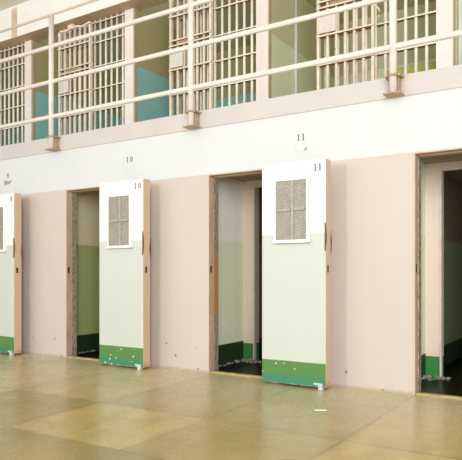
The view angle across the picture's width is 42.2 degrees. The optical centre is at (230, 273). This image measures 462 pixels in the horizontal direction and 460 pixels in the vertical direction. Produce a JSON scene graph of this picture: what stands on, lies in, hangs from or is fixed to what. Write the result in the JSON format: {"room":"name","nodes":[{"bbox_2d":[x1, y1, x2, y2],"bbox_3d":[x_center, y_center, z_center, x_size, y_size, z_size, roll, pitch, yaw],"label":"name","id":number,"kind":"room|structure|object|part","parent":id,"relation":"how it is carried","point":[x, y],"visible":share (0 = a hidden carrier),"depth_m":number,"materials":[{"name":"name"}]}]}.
{"room":"prison interior","nodes":[
{"label":"prison interior","id":0,"kind":"room"},
{"bbox_2d":[2,81,24,145],"bbox_3d":[-4.640,-2.803,11.918,0.168,2.050,2.100,0,0,32],"label":"wall","id":1,"kind":"structure","parent":0,"point":[2,81],"depth_m":12.09,"materials":[{"name":"beige paint"}]},
{"bbox_2d":[0,0,27,10],"bbox_3d":[-3.437,-4.438,3.453,17.500,0.200,10.475,0,0,32],"label":"ceiling","id":2,"kind":"structure","parent":0,"point":[4,4],"depth_m":9.61,"materials":[{"name":"paint"}]},
{"bbox_2d":[25,40,119,141],"bbox_3d":[-2.777,-2.803,10.741,0.168,2.050,2.100,0,0,32],"label":"wall","id":3,"kind":"structure","parent":0,"point":[41,58],"depth_m":10.07,"materials":[{"name":"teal paint"}]},
{"bbox_2d":[32,40,34,140],"bbox_3d":[-3.240,-2.803,9.838,0.014,2.050,0.060,0,0,32],"label":"trim","id":4,"kind":"structure","parent":3,"relation":"attached to","point":[33,42],"depth_m":9.83,"materials":[{"name":"beige paint"}]},
{"bbox_2d":[0,0,168,50],"bbox_3d":[-0.967,-4.083,8.295,16.500,0.510,0.340,0,0,32],"label":"wall header","id":5,"kind":"structure","parent":0,"point":[37,31],"depth_m":9.27,"materials":[{"name":"white paint"}]},
{"bbox_2d":[12,7,16,36],"bbox_3d":[-3.502,-4.068,9.688,0.125,0.460,0.014,0,0,32],"label":"trim","id":6,"kind":"structure","parent":5,"relation":"attached to","point":[14,10],"depth_m":9.67,"materials":[{"name":"beige paint"}]},
{"bbox_2d":[58,21,92,135],"bbox_3d":[-2.408,-2.803,9.128,0.742,2.039,0.114,0,0,32],"label":"gate","id":7,"kind":"object","parent":5,"relation":"attached to","point":[64,87],"visible":0.82,"depth_m":9.12,"materials":[{"name":"beige metal"}]},
{"bbox_3d":[-2.571,-2.870,9.204,0.217,0.192,0.016,0,0,32],"label":"lock plate","id":8,"kind":"part","parent":7,"relation":"part of","materials":[{"name":"beige paint"}]},
{"bbox_3d":[-2.401,-3.109,9.148,0.300,0.050,0.040,0,0,32],"label":"slot plate","id":9,"kind":"part","parent":7,"relation":"part of","materials":[{"name":"beige paint"}]},
{"bbox_2d":[169,0,213,115],"bbox_3d":[-0.569,-2.803,7.965,0.742,2.039,0.114,0,0,32],"label":"gate","id":10,"kind":"object","parent":5,"relation":"attached to","point":[177,60],"visible":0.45,"depth_m":7.99,"materials":[{"name":"beige metal"}]},
{"bbox_3d":[-0.732,-2.870,8.041,0.217,0.192,0.016,0,0,32],"label":"lock plate","id":11,"kind":"part","parent":10,"relation":"part of","materials":[{"name":"beige paint"}]},
{"bbox_3d":[-0.561,-3.109,7.985,0.300,0.050,0.040,0,0,32],"label":"slot plate","id":12,"kind":"part","parent":10,"relation":"part of","materials":[{"name":"beige paint"}]},
{"bbox_2d":[316,0,375,89],"bbox_3d":[1.263,-2.803,6.806,0.742,2.039,0.114,0,0,32],"label":"gate","id":13,"kind":"object","parent":5,"relation":"attached to","point":[326,24],"visible":0.51,"depth_m":6.82,"materials":[{"name":"beige metal"}]},
{"bbox_3d":[1.101,-2.870,6.882,0.217,0.192,0.016,0,0,32],"label":"lock plate","id":14,"kind":"part","parent":13,"relation":"part of","materials":[{"name":"beige paint"}]},
{"bbox_3d":[1.271,-3.109,6.826,0.300,0.050,0.040,0,0,32],"label":"slot plate","id":15,"kind":"part","parent":13,"relation":"part of","materials":[{"name":"beige paint"}]},
{"bbox_2d":[77,191,98,352],"bbox_3d":[-2.031,-0.038,8.317,0.280,2.200,0.880,0,0,32],"label":"wall","id":16,"kind":"structure","parent":0,"point":[87,202],"depth_m":8.17,"materials":[{"name":"green paint"}]},
{"bbox_2d":[125,8,213,123],"bbox_3d":[-0.915,-2.803,9.563,0.168,2.050,2.100,0,0,32],"label":"wall","id":17,"kind":"structure","parent":0,"point":[152,36],"depth_m":8.93,"materials":[{"name":"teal paint"}]},
{"bbox_2d":[134,8,136,121],"bbox_3d":[-1.378,-2.803,8.661,0.014,2.050,0.060,0,0,32],"label":"trim","id":18,"kind":"structure","parent":17,"relation":"attached to","point":[135,10],"depth_m":8.65,"materials":[{"name":"beige paint"}]},
{"bbox_2d":[2,0,435,85],"bbox_3d":[-0.293,-3.933,9.360,16.500,0.210,2.180,0,0,32],"label":"ceiling","id":19,"kind":"structure","parent":0,"point":[164,20],"depth_m":9.23,"materials":[{"name":"beige paint"}]},
{"bbox_2d":[218,178,242,364],"bbox_3d":[-0.169,-0.038,7.139,0.280,2.200,0.880,0,0,32],"label":"wall","id":20,"kind":"structure","parent":0,"point":[230,191],"depth_m":7.13,"materials":[{"name":"paint"}]},
{"bbox_2d":[0,87,461,393],"bbox_3d":[-1.539,-0.261,7.389,16.500,2.645,0.163,0,0,32],"label":"wall","id":21,"kind":"structure","parent":0,"point":[370,147],"depth_m":6.03,"materials":[{"name":"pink paint"}]},
{"bbox_2d":[0,193,21,355],"bbox_3d":[-3.051,0.004,8.040,0.724,2.114,0.310,0,0,37],"label":"door","id":22,"kind":"structure","parent":21,"relation":"in","point":[10,203],"depth_m":7.83,"materials":[{"name":"green paint"}]},
{"bbox_3d":[-3.107,-0.597,7.953,0.333,0.573,0.007,0,0,32],"label":"wired glass","id":23,"kind":"part","parent":22,"relation":"part of","materials":[{"name":"grey glass"}]},
{"bbox_3d":[-2.813,-0.338,7.772,0.022,0.261,0.020,0,0,10],"label":"pull handle","id":24,"kind":"part","parent":22,"relation":"part of","materials":[{"name":"brown metal"}]},
{"bbox_2d":[66,186,98,360],"bbox_3d":[-1.751,-0.003,7.524,0.740,2.140,0.168,0,0,32],"label":"trim","id":25,"kind":"structure","parent":21,"relation":"attached to","point":[71,195],"depth_m":7.70,"materials":[{"name":"beige paint"}]},
{"bbox_2d":[99,179,150,369],"bbox_3d":[-1.206,0.004,6.873,0.724,2.114,0.310,0,0,37],"label":"door","id":26,"kind":"structure","parent":21,"relation":"in","point":[124,206],"depth_m":6.74,"materials":[{"name":"green paint"}]},
{"bbox_3d":[-1.262,-0.597,6.786,0.333,0.573,0.007,0,0,32],"label":"wired glass","id":27,"kind":"part","parent":26,"relation":"part of","materials":[{"name":"grey glass"}]},
{"bbox_3d":[-0.968,-0.338,6.606,0.022,0.261,0.020,0,0,10],"label":"pull handle","id":28,"kind":"part","parent":26,"relation":"part of","materials":[{"name":"brown metal"}]},
{"bbox_2d":[0,64,461,159],"bbox_3d":[-1.542,-1.681,7.385,16.500,0.195,0.172,0,0,32],"label":"trim","id":29,"kind":"structure","parent":21,"relation":"attached to","point":[445,78],"depth_m":6.12,"materials":[{"name":"beige paint"}]},
{"bbox_2d":[0,0,461,151],"bbox_3d":[-1.625,-2.453,7.254,16.500,1.739,0.147,0,0,32],"label":"railing","id":30,"kind":"object","parent":29,"relation":"attached to","point":[392,77],"visible":1,"depth_m":6.44,"materials":[{"name":"beige metal"}]},
{"bbox_3d":[-1.637,-3.308,7.234,16.500,0.029,0.030,0,0,32],"label":"rail","id":31,"kind":"part","parent":30,"relation":"part of","materials":[{"name":"metal"}]},
{"bbox_3d":[-2.293,-2.452,7.648,0.066,1.712,0.068,0,0,32],"label":"post","id":32,"kind":"part","parent":30,"relation":"part of","materials":[{"name":"white metal"}]},
{"bbox_3d":[-1.637,-2.902,7.234,16.500,0.053,0.054,0,0,32],"label":"rail","id":33,"kind":"part","parent":30,"relation":"part of","materials":[{"name":"white metal"}]},
{"bbox_3d":[-0.431,-2.452,6.471,0.066,1.712,0.068,0,0,32],"label":"post","id":34,"kind":"part","parent":30,"relation":"part of","materials":[{"name":"white metal"}]},
{"bbox_3d":[-1.637,-2.453,7.234,16.500,0.053,0.054,0,0,32],"label":"rail","id":35,"kind":"part","parent":30,"relation":"part of","materials":[{"name":"beige metal"}]},
{"bbox_3d":[-1.637,-2.006,7.234,16.500,0.053,0.054,0,0,32],"label":"rail","id":36,"kind":"part","parent":30,"relation":"part of","materials":[{"name":"white metal"}]},
{"bbox_3d":[1.431,-2.452,5.294,0.066,1.712,0.068,0,0,32],"label":"post","id":37,"kind":"part","parent":30,"relation":"part of","materials":[{"name":"white metal"}]},
{"bbox_2d":[208,169,261,377],"bbox_3d":[0.111,-0.003,6.347,0.740,2.140,0.168,0,0,32],"label":"trim","id":38,"kind":"structure","parent":21,"relation":"attached to","point":[212,178],"depth_m":6.52,"materials":[{"name":"beige paint"}]},
{"bbox_2d":[262,158,331,390],"bbox_3d":[0.623,0.004,5.717,0.724,2.114,0.310,0,0,37],"label":"door","id":39,"kind":"structure","parent":21,"relation":"in","point":[296,196],"depth_m":5.60,"materials":[{"name":"green paint"}]},
{"bbox_3d":[0.567,-0.597,5.630,0.333,0.573,0.007,0,0,32],"label":"wired glass","id":40,"kind":"part","parent":39,"relation":"part of","materials":[{"name":"grey glass"}]},
{"bbox_3d":[0.861,-0.338,5.449,0.022,0.261,0.020,0,0,10],"label":"pull handle","id":41,"kind":"part","parent":39,"relation":"part of","materials":[{"name":"brown metal"}]},
{"bbox_2d":[414,147,461,398],"bbox_3d":[1.973,-0.003,5.170,0.740,2.140,0.168,0,0,32],"label":"trim","id":42,"kind":"structure","parent":21,"relation":"attached to","point":[417,155],"depth_m":5.33,"materials":[{"name":"beige paint"}]},
{"bbox_2d":[0,350,461,459],"bbox_3d":[-2.762,1.162,4.520,17.500,0.200,13.000,0,0,32],"label":"floor","id":43,"kind":"structure","parent":0,"point":[52,407],"depth_m":4.47,"materials":[{"name":"concrete"}]},
{"bbox_2d":[218,358,261,366],"bbox_3d":[0.216,1.045,6.952,0.597,0.034,0.682,0,0,32],"label":"rubble","id":44,"kind":"object","parent":43,"relation":"on","point":[249,360],"visible":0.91,"depth_m":7.19,"materials":[{"name":"grey stone"}]},
{"bbox_2d":[421,375,450,380],"bbox_3d":[2.056,1.046,5.777,0.588,0.032,0.695,0,0,32],"label":"rubble","id":45,"kind":"object","parent":43,"relation":"on","point":[424,376],"visible":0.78,"depth_m":6.06,"materials":[{"name":"grey stone"}]},
{"bbox_2d":[120,1,435,124],"bbox_3d":[0.631,-2.803,9.946,6.442,2.050,0.200,0,0,32],"label":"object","id":46,"kind":"structure","parent":0,"point":[432,5],"depth_m":8.99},
{"bbox_2d":[94,154,461,191],"bbox_3d":[-0.603,-1.456,8.869,16.500,0.636,3.340,0,0,32],"label":"floor","id":47,"kind":"structure","parent":0,"point":[455,175],"depth_m":6.72,"materials":[{"name":"concrete"}]},
{"bbox_2d":[0,43,24,145],"bbox_3d":[-3.936,-2.803,10.261,1.278,2.050,0.070,0,0,32],"label":"bar","id":48,"kind":"object","parent":47,"relation":"on","point":[22,45],"visible":0.65,"depth_m":10.07,"materials":[{"name":"beige paint"}]},
{"bbox_2d":[63,12,124,134],"bbox_3d":[-2.071,-2.803,9.082,1.272,2.050,0.070,0,0,32],"label":"bar","id":49,"kind":"object","parent":47,"relation":"on","point":[117,37],"visible":0.39,"depth_m":8.93,"materials":[{"name":"beige paint"}]},
{"bbox_3d":[-2.591,-2.803,9.410,0.042,2.050,0.070,0,0,32],"label":"post","id":50,"kind":"part","parent":49,"relation":"part of","materials":[{"name":"beige metal"}]},
{"bbox_2d":[179,0,255,113],"bbox_3d":[-0.200,-2.803,7.898,1.250,2.050,0.070,0,0,32],"label":"bar","id":51,"kind":"object","parent":47,"relation":"on","point":[229,5],"visible":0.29,"depth_m":7.82,"materials":[{"name":"beige paint"}]},
{"bbox_3d":[-0.710,-2.803,8.221,0.042,2.050,0.070,0,0,32],"label":"post","id":52,"kind":"part","parent":51,"relation":"part of","materials":[{"name":"beige metal"}]},
{"bbox_2d":[324,0,435,88],"bbox_3d":[1.653,-2.803,6.727,1.274,2.050,0.070,0,0,32],"label":"bar","id":53,"kind":"object","parent":47,"relation":"on","point":[426,14],"visible":0.23,"depth_m":6.66,"materials":[{"name":"beige paint"}]},
{"bbox_3d":[1.132,-2.803,7.056,0.042,2.050,0.070,0,0,32],"label":"post","id":54,"kind":"part","parent":53,"relation":"part of","materials":[{"name":"beige metal"}]},
{"bbox_2d":[387,61,435,75],"bbox_3d":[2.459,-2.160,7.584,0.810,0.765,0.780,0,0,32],"label":"bunk","id":55,"kind":"object","parent":47,"relation":"on","point":[431,65],"visible":0.02,"depth_m":7.25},
{"bbox_2d":[256,0,333,100],"bbox_3d":[0.948,-2.803,8.386,0.168,2.050,2.100,0,0,32],"label":"wall","id":56,"kind":"structure","parent":0,"point":[282,38],"depth_m":7.88,"materials":[{"name":"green paint"}]},
{"bbox_2d":[268,0,270,98],"bbox_3d":[0.485,-2.803,7.483,0.014,2.050,0.060,0,0,32],"label":"trim","id":57,"kind":"structure","parent":56,"relation":"attached to","point":[269,1],"depth_m":7.46,"materials":[{"name":"beige paint"}]},
{"bbox_2d":[294,0,297,93],"bbox_3d":[0.873,-2.803,8.054,0.044,2.050,0.044,0,0,32],"label":"pipe","id":58,"kind":"object","parent":56,"relation":"attached to","point":[295,1],"visible":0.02,"depth_m":8.03,"materials":[{"name":"metal"}]},
{"bbox_2d":[243,161,461,377],"bbox_3d":[0.066,-0.038,7.511,8.532,2.200,0.120,0,0,32],"label":"wall","id":59,"kind":"structure","parent":0,"point":[432,170],"depth_m":6.20,"materials":[{"name":"paint"}]},
{"bbox_2d":[253,185,261,359],"bbox_3d":[0.570,-0.008,7.138,0.684,2.140,0.052,0,0,32],"label":"trim","id":60,"kind":"structure","parent":59,"relation":"attached to","point":[254,186],"depth_m":7.30,"materials":[{"name":"paint"}]},
{"bbox_2d":[440,166,461,376],"bbox_3d":[2.432,-0.008,5.961,0.684,2.140,0.052,0,0,32],"label":"trim","id":61,"kind":"structure","parent":59,"relation":"attached to","point":[450,168],"depth_m":6.12,"materials":[{"name":"paint"}]},
{"bbox_2d":[259,175,461,365],"bbox_3d":[-0.261,-0.038,9.055,6.889,2.200,2.260,0,0,32],"label":"wall","id":62,"kind":"structure","parent":0,"point":[452,190],"depth_m":7.37,"materials":[{"name":"paint"}]},
{"bbox_2d":[421,162,425,376],"bbox_3d":[1.693,-0.038,5.962,0.280,2.200,0.880,0,0,32],"label":"wall","id":63,"kind":"structure","parent":0,"point":[423,166],"depth_m":6.14,"materials":[{"name":"paint"}]},
{"bbox_2d":[436,0,457,68],"bbox_3d":[2.810,-2.803,7.208,0.168,2.050,2.100,0,0,32],"label":"wall","id":64,"kind":"structure","parent":0,"point":[444,8],"depth_m":6.33,"materials":[{"name":"beige paint"}]},
{"bbox_2d":[453,0,454,65],"bbox_3d":[2.347,-2.803,6.306,0.014,2.050,0.060,0,0,32],"label":"trim","id":65,"kind":"structure","parent":64,"relation":"attached to","point":[453,0],"depth_m":6.28,"materials":[{"name":"beige paint"}]},
{"bbox_2d":[458,0,461,64],"bbox_3d":[2.468,-2.803,6.454,0.044,2.050,0.044,0,0,32],"label":"pipe","id":66,"kind":"object","parent":64,"relation":"attached to","point":[459,1],"visible":0.48,"depth_m":6.44,"materials":[{"name":"metal"}]}
]}

